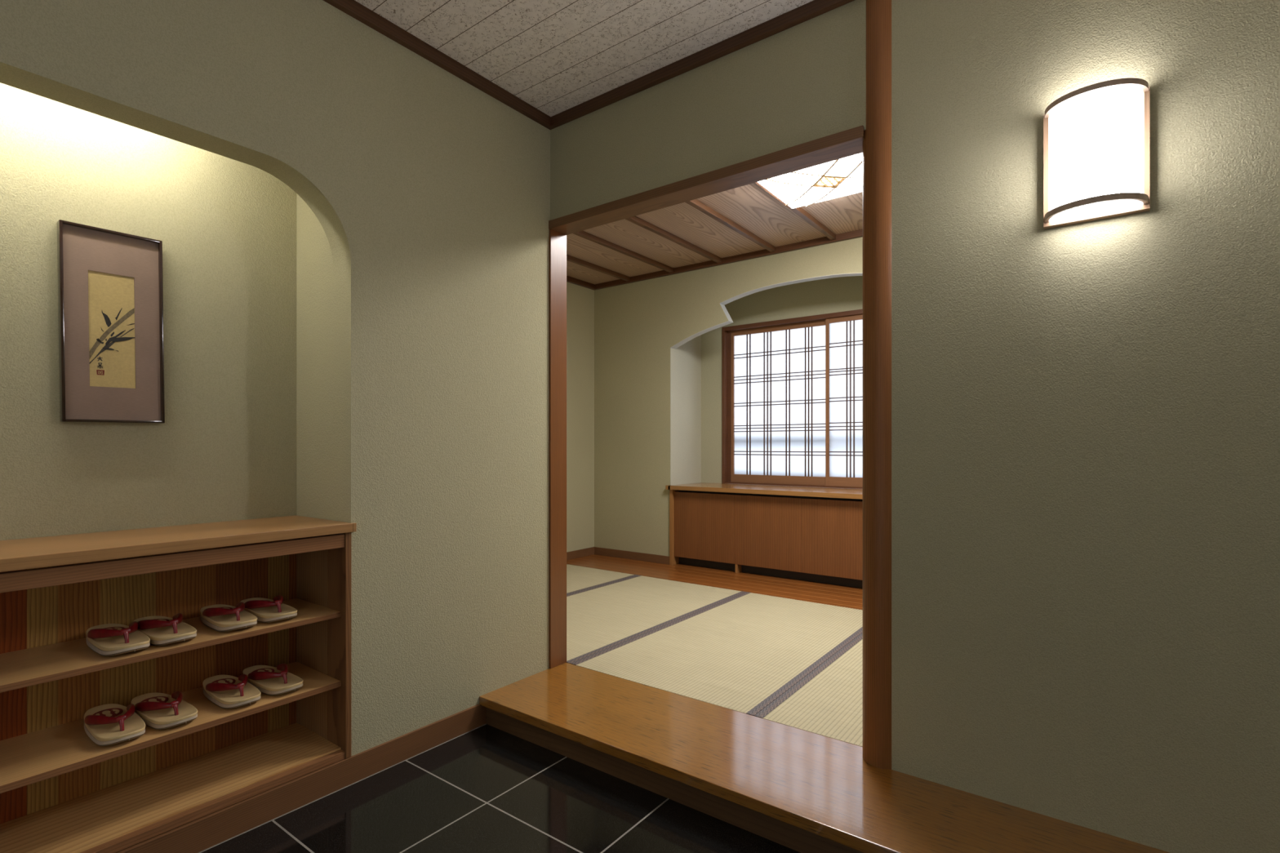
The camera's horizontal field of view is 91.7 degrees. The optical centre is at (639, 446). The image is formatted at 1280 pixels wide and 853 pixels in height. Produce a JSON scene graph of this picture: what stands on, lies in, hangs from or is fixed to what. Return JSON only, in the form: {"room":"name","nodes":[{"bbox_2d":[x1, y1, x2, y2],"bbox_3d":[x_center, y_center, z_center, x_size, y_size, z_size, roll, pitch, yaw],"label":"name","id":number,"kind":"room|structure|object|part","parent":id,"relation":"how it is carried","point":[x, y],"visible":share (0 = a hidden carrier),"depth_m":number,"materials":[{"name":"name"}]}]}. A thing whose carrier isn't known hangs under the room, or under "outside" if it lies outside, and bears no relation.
{"room":"traditional dwelling","nodes":[
{"label":"traditional dwelling","id":0,"kind":"room"},
{"bbox_2d":[0,82,296,540],"bbox_3d":[-1.583,-0.025,1.506,0.061,2.050,1.417,0,0,37],"label":"wall","id":1,"kind":"structure","parent":0,"point":[224,449],"depth_m":1.75,"materials":[{"name":"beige paint"}]},
{"bbox_2d":[57,219,164,423],"bbox_3d":[-1.409,-0.319,1.664,0.027,0.510,0.215,0,1,37],"label":"framed painting","id":2,"kind":"object","parent":1,"relation":"attached to","point":[110,288],"visible":1,"depth_m":1.66,"materials":[{"name":"brown paint"}]},
{"bbox_2d":[0,0,550,756],"bbox_3d":[-1.452,-0.200,1.395,0.404,2.400,3.097,0,0,37],"label":"wall","id":3,"kind":"structure","parent":0,"point":[423,197],"depth_m":1.98,"materials":[{"name":"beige paint"}]},
{"bbox_2d":[0,532,351,852],"bbox_3d":[-1.409,0.588,1.375,0.320,0.666,1.416,0,0,37],"label":"shoe shelf","id":4,"kind":"object","parent":3,"relation":"attached to","point":[61,791],"visible":0.89,"depth_m":1.63,"materials":[{"name":"brown wood"}]},
{"bbox_2d":[84,703,145,746],"bbox_3d":[-1.290,0.670,1.522,0.235,0.055,0.095,0,0,37],"label":"sandal","id":5,"kind":"object","parent":4,"relation":"on","point":[109,724],"visible":1,"depth_m":1.49,"materials":[{"name":"beige wood"}]},
{"bbox_3d":[-1.236,0.660,1.481,0.025,0.036,0.017,0,0,37],"label":"toe post","id":6,"kind":"part","parent":5,"relation":"part of","materials":[{"name":"red fabric"}]},
{"bbox_2d":[85,621,150,656],"bbox_3d":[-1.286,0.464,1.527,0.235,0.055,0.095,0,0,35],"label":"sandal","id":7,"kind":"object","parent":4,"relation":"on","point":[108,639],"visible":1,"depth_m":1.49,"materials":[{"name":"beige rubber"}]},
{"bbox_3d":[-1.230,0.454,1.488,0.025,0.036,0.017,0,0,35],"label":"toe post","id":8,"kind":"part","parent":7,"relation":"part of","materials":[{"name":"red fabric"}]},
{"bbox_2d":[130,691,197,729],"bbox_3d":[-1.230,0.670,1.602,0.235,0.055,0.095,0,0,31],"label":"sandal","id":9,"kind":"object","parent":4,"relation":"on","point":[158,711],"visible":0.97,"depth_m":1.56,"materials":[{"name":"beige rubber"}]},
{"bbox_3d":[-1.171,0.660,1.567,0.025,0.036,0.017,0,0,31],"label":"toe post","id":10,"kind":"part","parent":9,"relation":"part of","materials":[{"name":"red fabric"}]},
{"bbox_2d":[133,613,196,645],"bbox_3d":[-1.229,0.464,1.602,0.235,0.055,0.095,0,0,33],"label":"sandal","id":11,"kind":"object","parent":4,"relation":"on","point":[161,630],"visible":0.88,"depth_m":1.56,"materials":[{"name":"beige rubber"}]},
{"bbox_3d":[-1.173,0.454,1.566,0.025,0.036,0.017,0,0,33],"label":"toe post","id":12,"kind":"part","parent":11,"relation":"part of","materials":[{"name":"red fabric"}]},
{"bbox_3d":[-1.292,0.279,1.288,0.018,0.039,1.380,0,0,37],"label":"rail","id":13,"kind":"part","parent":4,"relation":"part of","materials":[{"name":"brown wood"}]},
{"bbox_2d":[0,515,356,572],"bbox_3d":[-1.412,0.240,1.384,0.356,0.026,1.426,0,0,37],"label":"shelf top","id":14,"kind":"structure","parent":4,"relation":"on","point":[17,554],"depth_m":1.54,"materials":[{"name":"brown wood"}]},
{"bbox_3d":[-1.292,0.910,1.288,0.024,0.021,1.380,0,0,37],"label":"rail","id":15,"kind":"part","parent":4,"relation":"part of","materials":[{"name":"brown wood"}]},
{"bbox_2d":[200,602,257,631],"bbox_3d":[-1.142,0.464,1.720,0.235,0.055,0.095,0,0,37],"label":"sandal","id":16,"kind":"object","parent":4,"relation":"on","point":[220,617],"visible":1,"depth_m":1.68,"materials":[{"name":"beige rubber"}]},
{"bbox_3d":[-1.088,0.454,1.679,0.025,0.036,0.017,0,0,37],"label":"toe post","id":17,"kind":"part","parent":16,"relation":"part of","materials":[{"name":"red fabric"}]},
{"bbox_2d":[202,674,261,709],"bbox_3d":[-1.137,0.670,1.726,0.235,0.055,0.095,0,0,36],"label":"sandal","id":18,"kind":"object","parent":4,"relation":"on","point":[225,691],"visible":1,"depth_m":1.69,"materials":[{"name":"beige wood"}]},
{"bbox_3d":[-1.083,0.660,1.686,0.025,0.036,0.017,0,0,36],"label":"toe post","id":19,"kind":"part","parent":18,"relation":"part of","materials":[{"name":"red fabric"}]},
{"bbox_2d":[240,595,297,622],"bbox_3d":[-1.081,0.464,1.802,0.235,0.055,0.095,0,0,35],"label":"sandal","id":20,"kind":"object","parent":4,"relation":"on","point":[266,611],"visible":0.94,"depth_m":1.76,"materials":[{"name":"beige rubber"}]},
{"bbox_3d":[-1.025,0.454,1.763,0.025,0.036,0.017,0,0,35],"label":"toe post","id":21,"kind":"part","parent":20,"relation":"part of","materials":[{"name":"red fabric"}]},
{"bbox_2d":[242,663,302,695],"bbox_3d":[-1.073,0.670,1.811,0.235,0.055,0.095,0,0,32],"label":"sandal","id":22,"kind":"object","parent":4,"relation":"on","point":[268,680],"visible":0.94,"depth_m":1.77,"materials":[{"name":"beige rubber"}]},
{"bbox_3d":[-1.016,0.660,1.775,0.025,0.036,0.017,0,0,32],"label":"toe post","id":23,"kind":"part","parent":22,"relation":"part of","materials":[{"name":"red fabric"}]},
{"bbox_3d":[-0.904,0.588,1.871,0.105,0.666,0.018,0,0,37],"label":"panel","id":24,"kind":"part","parent":4,"relation":"part of","materials":[{"name":"brown wood"}]},
{"bbox_2d":[115,703,485,852],"bbox_3d":[-1.404,0.961,1.150,0.054,0.078,2.762,0,0,37],"label":"baseboard","id":25,"kind":"structure","parent":3,"relation":"attached to","point":[197,836],"depth_m":1.73,"materials":[{"name":"brown wood"}]},
{"bbox_2d":[323,0,553,129],"bbox_3d":[-1.280,-1.298,1.267,0.024,0.037,3.097,0,0,37],"label":"trim","id":26,"kind":"structure","parent":3,"relation":"attached to","point":[354,9],"depth_m":2.06,"materials":[{"name":"brown wood"}]},
{"bbox_2d":[198,724,799,852],"bbox_3d":[-0.149,1.025,0.218,3.100,0.050,2.770,0,0,37],"label":"floor","id":27,"kind":"structure","parent":0,"point":[486,788],"depth_m":1.68,"materials":[{"name":"black tile"}]},
{"bbox_2d":[479,662,1169,852],"bbox_3d":[0.794,0.948,1.480,3.091,0.104,0.443,0,0,37],"label":"step","id":28,"kind":"structure","parent":27,"relation":"on","point":[799,790],"depth_m":1.72,"materials":[{"name":"brown wood"}]},
{"bbox_2d":[862,0,891,769],"bbox_3d":[0.695,-0.217,1.777,0.110,2.226,0.110,0,0,37],"label":"column","id":29,"kind":"structure","parent":28,"relation":"on","point":[877,143],"depth_m":1.73,"materials":[{"name":"brown wood"}]},
{"bbox_2d":[566,281,594,551],"bbox_3d":[-1.005,-0.210,4.399,0.080,2.420,2.080,0,0,37],"label":"wall","id":30,"kind":"structure","parent":0,"point":[580,300],"depth_m":5.03,"materials":[{"name":"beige paint"}]},
{"bbox_2d":[566,546,594,559],"bbox_3d":[-0.981,0.865,4.356,0.010,0.062,2.020,0,0,37],"label":"baseboard","id":31,"kind":"structure","parent":30,"relation":"attached to","point":[589,551],"depth_m":5.01,"materials":[{"name":"brown wood"}]},
{"bbox_2d":[566,275,595,289],"bbox_3d":[-0.977,-1.318,4.348,0.026,0.040,2.030,0,0,37],"label":"trim","id":32,"kind":"structure","parent":30,"relation":"attached to","point":[569,279],"depth_m":5.00,"materials":[{"name":"brown wood"}]},
{"bbox_2d":[355,0,813,116],"bbox_3d":[-0.051,-1.341,0.349,3.100,0.050,3.097,0,0,37],"label":"ceiling","id":33,"kind":"structure","parent":0,"point":[556,56],"depth_m":1.98,"materials":[{"name":"wood"}]},
{"bbox_2d":[566,182,862,284],"bbox_3d":[0.694,-1.363,3.099,4.198,0.050,2.030,0,0,37],"label":"boards","id":34,"kind":"object","parent":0,"point":[749,206],"visible":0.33,"depth_m":3.88,"materials":[{"name":"brown wood"}]},
{"bbox_2d":[566,254,630,280],"bbox_3d":[-0.689,-1.323,4.117,0.033,0.029,2.001,0,0,37],"label":"batten","id":35,"kind":"object","parent":34,"relation":"attached to","point":[569,258],"visible":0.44,"depth_m":4.60,"materials":[{"name":"brown wood"}]},
{"bbox_2d":[573,231,673,272],"bbox_3d":[-0.361,-1.323,3.872,0.033,0.029,2.001,0,0,37],"label":"batten","id":36,"kind":"object","parent":34,"relation":"attached to","point":[584,234],"visible":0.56,"depth_m":4.18,"materials":[{"name":"brown wood"}]},
{"bbox_2d":[625,216,721,262],"bbox_3d":[-0.032,-1.323,3.626,0.033,0.029,2.001,0,0,37],"label":"batten","id":37,"kind":"object","parent":34,"relation":"attached to","point":[635,220],"visible":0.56,"depth_m":3.93,"materials":[{"name":"brown wood"}]},
{"bbox_2d":[684,199,775,252],"bbox_3d":[0.297,-1.323,3.380,0.033,0.029,2.001,0,0,37],"label":"batten","id":38,"kind":"object","parent":34,"relation":"attached to","point":[695,203],"visible":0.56,"depth_m":3.68,"materials":[{"name":"brown wood"}]},
{"bbox_2d":[755,182,835,239],"bbox_3d":[0.625,-1.323,3.135,0.033,0.029,2.001,0,0,37],"label":"batten","id":39,"kind":"object","parent":34,"relation":"attached to","point":[799,211],"visible":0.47,"depth_m":3.59,"materials":[{"name":"brown wood"}]},
{"bbox_2d":[758,152,862,208],"bbox_3d":[0.889,-1.273,2.921,0.642,0.070,0.642,0,0,37],"label":"ceiling lamp","id":40,"kind":"object","parent":34,"relation":"attached to","point":[841,177],"visible":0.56,"depth_m":2.95,"materials":[{"name":"white glass"}]},
{"bbox_2d":[566,554,862,609],"bbox_3d":[1.165,0.906,3.729,4.198,0.020,0.456,0,0,37],"label":"boards","id":41,"kind":"object","parent":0,"point":[833,596],"visible":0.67,"depth_m":4.14,"materials":[{"name":"brown wood"}]},
{"bbox_2d":[594,236,862,556],"bbox_3d":[1.435,-0.210,4.090,4.198,2.420,0.446,0,0,37],"label":"wall","id":42,"kind":"structure","parent":0,"point":[637,324],"depth_m":4.85,"materials":[{"name":"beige paint"}]},
{"bbox_2d":[594,546,669,564],"bbox_3d":[-0.073,0.865,4.933,0.752,0.062,0.010,0,0,37],"label":"baseboard","id":43,"kind":"structure","parent":42,"relation":"attached to","point":[655,558],"depth_m":4.91,"materials":[{"name":"brown wood"}]},
{"bbox_2d":[594,229,862,289],"bbox_3d":[1.304,-1.318,3.894,4.172,0.040,0.026,0,0,37],"label":"trim","id":44,"kind":"structure","parent":42,"relation":"attached to","point":[857,233],"depth_m":4.34,"materials":[{"name":"brown wood"}]},
{"bbox_2d":[671,272,862,348],"bbox_3d":[1.080,-0.924,4.118,2.070,0.353,0.067,0,0,37],"label":"trim","id":45,"kind":"structure","parent":42,"relation":"attached to","point":[722,304],"depth_m":4.37,"materials":[{"name":"beige paint"}]},
{"bbox_2d":[701,275,862,484],"bbox_3d":[1.357,-0.210,4.489,2.230,2.420,0.100,0,0,37],"label":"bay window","id":46,"kind":"structure","parent":42,"relation":"in","point":[841,294],"depth_m":4.80,"materials":[{"name":"paint"}]},
{"bbox_2d":[722,309,862,488],"bbox_3d":[1.345,-0.326,4.473,1.666,1.240,0.089,0,0,37],"label":"window","id":47,"kind":"structure","parent":46,"relation":"attached to","point":[793,388],"depth_m":4.63,"materials":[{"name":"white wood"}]},
{"bbox_3d":[1.052,-0.317,4.713,0.806,1.197,0.022,0,0,37],"label":"sash","id":48,"kind":"part","parent":47,"relation":"part of","materials":[{"name":"brown wood"}]},
{"bbox_3d":[1.054,-0.328,4.715,0.772,1.107,0.002,0,0,37],"label":"pane","id":49,"kind":"part","parent":47,"relation":"part of","materials":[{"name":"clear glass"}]},
{"bbox_3d":[1.659,-0.317,4.221,0.809,1.197,0.022,0,0,37],"label":"sash","id":50,"kind":"part","parent":47,"relation":"part of","materials":[{"name":"brown wood"}]},
{"bbox_3d":[1.661,-0.332,4.224,0.775,1.107,0.002,0,0,37],"label":"pane","id":51,"kind":"part","parent":47,"relation":"part of","materials":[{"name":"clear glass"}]},
{"bbox_2d":[675,563,862,591],"bbox_3d":[1.087,0.906,4.128,2.070,0.020,0.090,0,0,37],"label":"toe kick","id":52,"kind":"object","parent":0,"point":[678,564],"depth_m":4.25,"materials":[{"name":"brown wood"}]},
{"bbox_2d":[669,489,862,588],"bbox_3d":[1.186,0.611,4.261,2.068,0.570,0.449,0,0,37],"label":"base cabinet","id":53,"kind":"object","parent":52,"relation":"on","point":[820,540],"visible":0.56,"depth_m":4.25,"materials":[{"name":"brown wood"}]},
{"bbox_3d":[0.368,0.611,4.872,0.025,0.570,0.449,0,0,37],"label":"panel","id":54,"kind":"part","parent":53,"relation":"part of","materials":[{"name":"brown wood"}]},
{"bbox_3d":[0.467,0.588,4.560,0.502,0.489,0.018,0,0,37],"label":"door","id":55,"kind":"part","parent":53,"relation":"part of","materials":[{"name":"brown wood"}]},
{"bbox_2d":[665,482,862,499],"bbox_3d":[1.183,0.310,4.256,2.114,0.030,0.479,0,0,37],"label":"countertop","id":56,"kind":"structure","parent":53,"relation":"on","point":[845,493],"depth_m":4.30,"materials":[{"name":"brown wood"}]},
{"bbox_3d":[0.870,0.588,4.258,0.502,0.489,0.018,0,0,37],"label":"door","id":57,"kind":"part","parent":53,"relation":"part of","materials":[{"name":"brown wood"}]},
{"bbox_3d":[1.273,0.588,3.957,0.502,0.489,0.018,0,0,37],"label":"door","id":58,"kind":"part","parent":53,"relation":"part of","materials":[{"name":"brown wood"}]},
{"bbox_2d":[550,0,1279,852],"bbox_3d":[0.903,-0.252,1.622,3.096,2.296,0.086,0,0,37],"label":"wall","id":59,"kind":"structure","parent":0,"point":[1086,415],"depth_m":1.49,"materials":[{"name":"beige paint"}]},
{"bbox_2d":[550,0,854,128],"bbox_3d":[0.879,-1.298,1.573,3.074,0.037,0.022,0,0,37],"label":"trim","id":60,"kind":"structure","parent":59,"relation":"attached to","point":[811,10],"depth_m":2.06,"materials":[{"name":"brown wood"}]},
{"bbox_2d":[548,124,864,235],"bbox_3d":[0.160,-0.893,2.172,1.248,0.034,0.097,0,0,37],"label":"trim","id":61,"kind":"structure","parent":59,"relation":"attached to","point":[849,142],"depth_m":2.06,"materials":[{"name":"brown wood"}]},
{"bbox_2d":[1043,77,1150,229],"bbox_3d":[1.031,-0.663,1.411,0.198,0.273,0.098,0,0,37],"label":"wall lamp","id":62,"kind":"object","parent":59,"relation":"attached to","point":[1093,133],"visible":1,"depth_m":1.38,"materials":[{"name":"white glass"}]},
{"bbox_2d":[1048,200,1142,222],"bbox_3d":[1.028,-0.537,1.407,0.175,0.001,0.069,0,0,37],"label":"diffuser","id":63,"kind":"object","parent":62,"relation":"attached to","point":[1110,206],"depth_m":1.41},
{"bbox_3d":[1.054,-0.533,1.443,0.198,0.012,0.020,0,0,37],"label":"frame rail","id":64,"kind":"part","parent":62,"relation":"part of","materials":[{"name":"brown wood"}]},
{"bbox_3d":[0.817,0.983,3.347,4.498,0.134,2.575,0,0,37],"label":"floor","id":65,"kind":"structure","parent":0,"visible":0},
{"bbox_2d":[566,564,637,595],"bbox_3d":[-0.802,0.905,3.933,0.798,0.021,1.573,0,0,37],"label":"mat","id":66,"kind":"object","parent":65,"relation":"on","point":[579,579],"visible":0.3,"depth_m":4.25,"materials":[{"name":"beige wicker"}]},
{"bbox_2d":[566,575,746,663],"bbox_3d":[-0.149,0.905,3.444,0.831,0.021,1.573,0,0,37],"label":"mat","id":67,"kind":"object","parent":65,"relation":"on","point":[600,618],"visible":0.52,"depth_m":3.44,"materials":[{"name":"beige wicker"}]},
{"bbox_2d":[571,591,862,715],"bbox_3d":[0.518,0.905,2.946,0.830,0.021,1.573,0,0,37],"label":"mat","id":68,"kind":"object","parent":65,"relation":"on","point":[740,653],"visible":0.89,"depth_m":2.72,"materials":[{"name":"beige wicker"}]},
{"bbox_2d":[754,632,862,746],"bbox_3d":[1.184,0.905,2.448,0.831,0.021,1.573,0,0,37],"label":"mat","id":69,"kind":"object","parent":65,"relation":"on","point":[828,702],"visible":0.18,"depth_m":2.18,"materials":[{"name":"beige wicker"}]},
{"bbox_3d":[0.076,-0.210,2.272,4.198,2.420,0.076,0,0,37],"label":"wall","id":70,"kind":"structure","parent":0,"visible":0},
{"bbox_2d":[549,228,566,668],"bbox_3d":[-0.351,0.009,2.555,0.048,1.772,0.094,0,0,37],"label":"trim","id":71,"kind":"structure","parent":70,"relation":"attached to","point":[557,241],"depth_m":2.54,"materials":[{"name":"brown wood"}]}
]}

